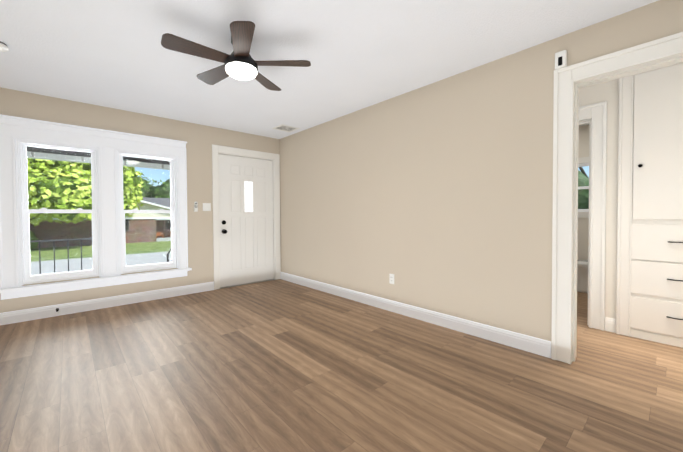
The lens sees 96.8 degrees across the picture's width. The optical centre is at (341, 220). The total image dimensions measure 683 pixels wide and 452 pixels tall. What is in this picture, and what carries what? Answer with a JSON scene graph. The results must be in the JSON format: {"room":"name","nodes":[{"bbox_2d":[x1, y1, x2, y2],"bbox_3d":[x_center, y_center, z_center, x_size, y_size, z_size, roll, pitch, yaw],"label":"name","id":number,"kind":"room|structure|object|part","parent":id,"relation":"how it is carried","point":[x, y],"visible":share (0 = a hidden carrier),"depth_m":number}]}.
{"room":"empty living room","nodes":[
{"label":"empty living room","id":0,"kind":"room"},
{"bbox_2d":[27,146,169,164],"bbox_3d":[-4.032,-1.327,4.338,7.500,0.485,2.160,-1,2,-42],"label":"porch roof","id":1,"kind":"structure","parent":0,"point":[66,152],"depth_m":5.11},
{"bbox_2d":[27,151,169,169],"bbox_3d":[-4.644,-1.051,5.023,7.500,0.092,0.130,-1,2,-42],"label":"gutter","id":2,"kind":"object","parent":1,"relation":"attached to","point":[45,156],"depth_m":5.13},
{"bbox_3d":[-4.631,-1.051,4.955,6.630,0.075,0.012,-1,2,-42],"label":"porch roof gutter brackets","id":3,"kind":"part","parent":2,"relation":"part of"},
{"bbox_2d":[0,87,278,312],"bbox_3d":[-2.509,-0.354,4.139,3.960,2.800,0.200,-1,2,-42],"label":"wall","id":4,"kind":"structure","parent":0,"point":[199,139],"depth_m":4.08},
{"bbox_2d":[12,136,104,286],"bbox_3d":[-3.148,-0.103,3.410,0.736,1.577,0.030,-1,2,-42],"label":"window frame","id":5,"kind":"structure","parent":4,"relation":"attached to","point":[15,209],"depth_m":3.18},
{"bbox_2d":[20,143,98,283],"bbox_3d":[-3.218,-0.089,3.488,0.660,1.533,0.090,-1,2,-42],"label":"window","id":6,"kind":"structure","parent":4,"relation":"in","point":[23,231],"depth_m":3.44},
{"bbox_3d":[-3.232,-0.464,3.493,0.600,0.748,0.030,-1,2,-42],"label":"left window sash","id":7,"kind":"part","parent":6,"relation":"part of"},
{"bbox_2d":[18,140,99,284],"bbox_3d":[-3.173,-0.088,3.438,0.661,1.534,0.044,-1,2,-42],"label":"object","id":8,"kind":"object","parent":6,"relation":"attached to","point":[20,209],"visible":0.98,"depth_m":3.25},
{"bbox_3d":[-3.202,0.258,3.479,0.608,0.780,0.034,-1,2,-42],"label":"left window sash","id":9,"kind":"part","parent":6,"relation":"part of"},
{"bbox_2d":[0,114,186,147],"bbox_3d":[-2.845,-1.053,3.659,1.801,0.090,0.046,-1,2,-42],"label":"cap","id":10,"kind":"object","parent":4,"relation":"attached to","point":[35,123],"visible":0.88,"depth_m":3.53},
{"bbox_2d":[0,124,187,288],"bbox_3d":[-2.844,-0.165,3.681,1.785,1.687,0.033,-1,2,-42],"label":"window casing","id":11,"kind":"structure","parent":4,"relation":"in","point":[8,132],"depth_m":3.59},
{"bbox_3d":[-2.844,-0.165,3.681,1.785,1.687,0.033,-1,2,-42],"label":"window trim backband","id":12,"kind":"part","parent":11,"relation":"part of"},
{"bbox_2d":[0,271,187,299],"bbox_3d":[-2.840,0.753,3.700,1.769,0.084,0.030,-1,2,-42],"label":"apron","id":13,"kind":"object","parent":4,"relation":"attached to","point":[38,291],"visible":0.77,"depth_m":3.56},
{"bbox_2d":[0,267,191,292],"bbox_3d":[-2.839,0.695,3.697,1.851,0.032,0.135,-1,2,-42],"label":"stool","id":14,"kind":"object","parent":4,"relation":"attached to","point":[28,287],"visible":0.83,"depth_m":3.52},
{"bbox_2d":[0,281,213,324],"bbox_3d":[-2.833,0.993,3.720,2.471,0.127,0.015,-1,2,-42],"label":"baseboard","id":15,"kind":"structure","parent":4,"relation":"attached to","point":[17,316],"depth_m":3.63},
{"bbox_2d":[119,153,175,273],"bbox_3d":[-2.586,-0.103,4.059,0.660,1.533,0.090,-1,2,-42],"label":"window","id":16,"kind":"structure","parent":4,"relation":"in","point":[134,241],"depth_m":4.05},
{"bbox_3d":[-2.600,-0.479,4.064,0.600,0.748,0.030,-1,2,-42],"label":"right window sash","id":17,"kind":"part","parent":16,"relation":"part of"},
{"bbox_2d":[118,152,177,274],"bbox_3d":[-2.541,-0.103,4.009,0.661,1.534,0.044,-1,2,-42],"label":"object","id":18,"kind":"object","parent":16,"relation":"attached to","point":[175,201],"visible":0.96,"depth_m":4.14},
{"bbox_3d":[-2.570,0.243,4.050,0.608,0.780,0.034,-1,2,-42],"label":"right window sash","id":19,"kind":"part","parent":16,"relation":"part of"},
{"bbox_2d":[114,148,181,275],"bbox_3d":[-2.516,-0.117,3.981,0.736,1.577,0.030,-1,2,-42],"label":"window frame","id":20,"kind":"structure","parent":4,"relation":"attached to","point":[116,213],"depth_m":3.79},
{"bbox_2d":[194,202,197,211],"bbox_3d":[-2.096,-0.207,4.362,0.052,0.143,0.026,-1,2,-42],"label":"remote","id":21,"kind":"object","parent":4,"relation":"attached to","point":[195,206],"visible":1,"depth_m":4.36},
{"bbox_2d":[203,203,210,210],"bbox_3d":[-1.986,-0.206,4.468,0.116,0.116,0.016,-1,2,-42],"label":"switch plate","id":22,"kind":"object","parent":4,"relation":"attached to","point":[206,206],"visible":1,"depth_m":4.47},
{"bbox_2d":[218,154,273,286],"bbox_3d":[-1.500,-0.009,4.904,0.922,2.040,0.086,-1,2,-42],"label":"front door","id":23,"kind":"structure","parent":4,"relation":"in","point":[229,277],"depth_m":4.90},
{"bbox_2d":[230,165,265,270],"bbox_3d":[-1.541,-0.009,4.949,0.922,2.040,0.035,-1,2,-42],"label":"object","id":24,"kind":"structure","parent":23,"relation":"attached to","point":[247,217],"depth_m":4.92},
{"bbox_2d":[212,144,280,289],"bbox_3d":[-1.565,-0.063,4.982,1.140,2.175,0.220,-1,2,-42],"label":"door frame","id":25,"kind":"structure","parent":4,"relation":"attached to","point":[216,149],"depth_m":4.80},
{"bbox_2d":[0,0,658,138],"bbox_3d":[-0.675,-1.414,2.080,3.960,0.100,5.690,-1,2,-42],"label":"ceiling","id":26,"kind":"structure","parent":0,"point":[357,54],"depth_m":2.40},
{"bbox_2d":[0,41,8,51],"bbox_3d":[-2.631,-1.337,2.304,0.136,0.041,0.136,-1,2,-42],"label":"smoke detector","id":27,"kind":"object","parent":26,"relation":"attached to","point":[4,47],"visible":0.98,"depth_m":2.32},
{"bbox_2d":[161,21,310,90],"bbox_3d":[-0.779,-1.225,2.266,0.988,0.284,1.008,-1,2,-42],"label":"ceiling fan","id":28,"kind":"object","parent":26,"relation":"hanging from","point":[240,62],"visible":1,"depth_m":2.17},
{"bbox_2d":[272,124,299,131],"bbox_3d":[-0.847,-1.410,4.614,0.310,0.006,0.280,-1,2,-42],"label":"ceiling vent","id":29,"kind":"object","parent":26,"relation":"in","point":[285,128],"visible":0.94,"depth_m":4.61},
{"bbox_2d":[0,279,682,451],"bbox_3d":[0.560,1.107,3.233,7.250,0.120,5.690,-1,2,-42],"label":"floor","id":30,"kind":"structure","parent":0,"point":[279,365],"depth_m":2.00},
{"bbox_2d":[220,279,274,288],"bbox_3d":[-1.567,1.018,5.003,0.934,0.012,0.210,-1,2,-42],"label":"threshold","id":31,"kind":"object","parent":30,"relation":"on","point":[246,283],"visible":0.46,"depth_m":4.90},
{"bbox_2d":[577,260,587,292],"bbox_3d":[3.413,0.612,4.426,0.440,0.790,0.714,-1,2,-42],"label":"toilet","id":32,"kind":"object","parent":30,"relation":"on","point":[582,276],"visible":0.23,"depth_m":4.27},
{"bbox_2d":[616,63,682,347],"bbox_3d":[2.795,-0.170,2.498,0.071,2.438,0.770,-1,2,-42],"label":"tall cabinet","id":33,"kind":"object","parent":30,"relation":"on","point":[649,299],"visible":0.92,"depth_m":2.62},
{"bbox_2d":[279,0,682,340],"bbox_3d":[0.816,-0.356,3.308,0.140,2.800,5.490,-1,2,-42],"label":"wall","id":34,"kind":"structure","parent":0,"point":[437,196],"depth_m":2.93},
{"bbox_2d":[389,274,393,283],"bbox_3d":[0.579,0.666,3.485,0.010,0.116,0.070,-1,2,-42],"label":"wall outlet","id":35,"kind":"object","parent":34,"relation":"attached to","point":[391,278],"visible":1,"depth_m":3.48},
{"bbox_2d":[280,272,550,357],"bbox_3d":[0.271,0.973,3.829,0.015,0.127,4.015,-1,2,-42],"label":"baseboard","id":36,"kind":"structure","parent":34,"relation":"attached to","point":[535,345],"depth_m":3.02},
{"bbox_2d":[555,50,566,69],"bbox_3d":[1.630,-1.195,2.251,0.040,0.124,0.072,-1,2,-42],"label":"sensor","id":37,"kind":"object","parent":34,"relation":"attached to","point":[560,59],"visible":0.96,"depth_m":2.24},
{"bbox_2d":[551,32,682,363],"bbox_3d":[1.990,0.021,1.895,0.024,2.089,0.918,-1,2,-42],"label":"door frame","id":38,"kind":"structure","parent":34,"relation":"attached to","point":[671,54],"depth_m":2.21},
{"bbox_2d":[573,56,682,361],"bbox_3d":[2.051,0.026,1.950,0.040,2.075,0.890,-1,2,-42],"label":"door stop","id":39,"kind":"object","parent":34,"relation":"attached to","point":[576,164],"visible":0.98,"depth_m":2.26},
{"bbox_2d":[576,61,682,348],"bbox_3d":[2.112,0.018,2.005,0.024,2.089,0.918,-1,2,-42],"label":"bead","id":40,"kind":"object","parent":34,"relation":"attached to","point":[577,165],"visible":0.17,"depth_m":2.31},
{"bbox_2d":[577,125,589,259],"bbox_3d":[3.327,-0.405,5.091,0.200,2.800,2.370,-1,2,-42],"label":"wall","id":41,"kind":"structure","parent":0,"point":[583,223],"depth_m":4.58},
{"bbox_2d":[578,157,588,217],"bbox_3d":[3.721,-0.505,4.550,0.098,0.909,0.800,-1,2,-42],"label":"bathroom window","id":42,"kind":"structure","parent":41,"relation":"in","point":[583,187],"depth_m":4.58},
{"bbox_2d":[579,79,618,318],"bbox_3d":[1.572,-0.374,3.991,0.120,2.800,5.490,-1,2,-42],"label":"wall","id":43,"kind":"structure","parent":0,"point":[608,91],"depth_m":2.85},
{"bbox_2d":[579,116,593,327],"bbox_3d":[2.176,0.012,3.225,0.025,2.051,0.780,-1,2,-42],"label":"bead","id":44,"kind":"object","parent":43,"relation":"attached to","point":[591,215],"visible":0.4,"depth_m":2.93},
{"bbox_2d":[579,101,606,330],"bbox_3d":[2.218,-0.047,3.263,0.151,2.167,0.968,-1,2,-42],"label":"door frame","id":45,"kind":"structure","parent":43,"relation":"attached to","point":[596,112],"depth_m":2.90},
{"bbox_3d":[2.174,-0.046,3.222,0.030,2.167,0.968,-1,2,-42],"label":"bathroom door trim backband","id":46,"kind":"part","parent":45,"relation":"part of"},
{"bbox_2d":[605,317,615,332],"bbox_3d":[2.538,0.980,2.856,0.015,0.127,0.082,-1,2,-42],"label":"baseboard","id":47,"kind":"structure","parent":43,"relation":"attached to","point":[610,324],"depth_m":2.85},
{"label":"outside","id":48,"kind":"structure","parent":0,"visible":0},
{"bbox_2d":[30,241,170,274],"bbox_3d":[-43.946,1.444,48.079,280.000,0.860,190.000,-1,2,-42],"label":"lawn","id":49,"kind":"structure","parent":48,"point":[139,260],"depth_m":16.07},
{"bbox_2d":[30,224,34,233],"bbox_3d":[-25.157,0.837,34.721,26.000,2.390,7.000,-1,2,-42],"label":"brick house","id":50,"kind":"structure","parent":49,"relation":"on","point":[33,227],"depth_m":27.44},
{"bbox_2d":[136,197,169,206],"bbox_3d":[-25.170,-1.568,34.674,27.200,2.420,8.200,-1,2,-42],"label":"house roof","id":51,"kind":"structure","parent":50,"relation":"on","point":[152,200],"depth_m":36.42},
{"bbox_3d":[-22.504,-1.236,31.730,14.100,1.998,7.950,-1,2,-42],"label":"gable","id":52,"kind":"object","parent":50,"relation":"on","visible":0},
{"bbox_2d":[125,202,170,217],"bbox_3d":[-20.127,-1.211,29.100,13.200,1.870,0.001,-1,2,-42],"label":"siding","id":53,"kind":"object","parent":52,"relation":"attached to","point":[154,207],"depth_m":30.07},
{"bbox_2d":[53,217,170,219],"bbox_3d":[-20.108,-0.256,29.104,13.800,0.160,0.120,-1,2,-42],"label":"band","id":54,"kind":"object","parent":53,"relation":"attached to","point":[143,218],"depth_m":29.95},
{"bbox_2d":[136,199,169,208],"bbox_3d":[-17.210,-1.184,31.130,7.050,2.178,0.001,-1,2,-42],"label":"rake","id":55,"kind":"object","parent":52,"relation":"attached to","point":[153,204],"depth_m":29.85},
{"bbox_2d":[30,230,38,248],"bbox_3d":[-27.126,1.020,20.487,9.274,5.242,5.999,-1,2,-42],"label":"shrubs","id":56,"kind":"object","parent":49,"relation":"on","point":[32,244],"depth_m":23.79},
{"bbox_2d":[27,158,143,226],"bbox_3d":[-22.591,-4.123,23.993,13.279,13.220,11.196,-1,2,-42],"label":"tree","id":57,"kind":"object","parent":49,"relation":"on","point":[52,173],"depth_m":21.37},
{"bbox_2d":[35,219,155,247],"bbox_3d":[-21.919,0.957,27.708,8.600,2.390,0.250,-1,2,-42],"label":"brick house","id":58,"kind":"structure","parent":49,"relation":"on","point":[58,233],"depth_m":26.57},
{"bbox_2d":[136,173,169,197],"bbox_3d":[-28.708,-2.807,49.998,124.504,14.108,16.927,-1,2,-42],"label":"tree","id":59,"kind":"object","parent":49,"relation":"on","point":[147,190],"depth_m":47.55},
{"bbox_2d":[156,220,169,236],"bbox_3d":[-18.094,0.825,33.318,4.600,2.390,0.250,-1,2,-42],"label":"porch","id":60,"kind":"object","parent":49,"relation":"on","point":[167,231],"depth_m":32.21},
{"bbox_3d":[-18.525,0.289,32.706,0.980,1.170,0.070,-1,2,-42],"label":"window","id":61,"kind":"structure","parent":60,"relation":"attached to","visible":0},
{"bbox_2d":[166,220,170,227],"bbox_3d":[-18.535,0.289,32.717,0.820,1.010,0.040,-1,2,-42],"label":"house window","id":62,"kind":"structure","parent":61,"relation":"attached to","point":[168,225],"depth_m":32.61},
{"bbox_2d":[156,237,170,241],"bbox_3d":[-17.435,1.870,32.615,4.600,0.320,1.700,-1,2,-42],"label":"porch floor","id":63,"kind":"structure","parent":49,"relation":"on","point":[160,238],"depth_m":30.94},
{"bbox_2d":[156,232,170,237],"bbox_3d":[-18.301,1.422,31.772,2.160,0.620,0.720,-1,2,-42],"label":"chairs","id":64,"kind":"object","parent":63,"relation":"on","point":[158,233],"depth_m":31.40},
{"bbox_2d":[578,167,588,208],"bbox_3d":[6.353,-0.274,7.362,3.566,4.813,3.200,-1,2,-42],"label":"trees","id":65,"kind":"object","parent":49,"relation":"on","point":[581,193],"depth_m":6.64},
{"bbox_3d":[-3.950,1.381,4.317,7.100,0.540,1.960,-1,2,-42],"label":"porch","id":66,"kind":"object","parent":49,"relation":"on","visible":0},
{"bbox_2d":[30,238,91,272],"bbox_3d":[-5.497,0.710,3.961,3.950,0.832,0.040,-1,2,-42],"label":"porch railing","id":67,"kind":"object","parent":66,"relation":"on","point":[80,239],"depth_m":4.82}
]}

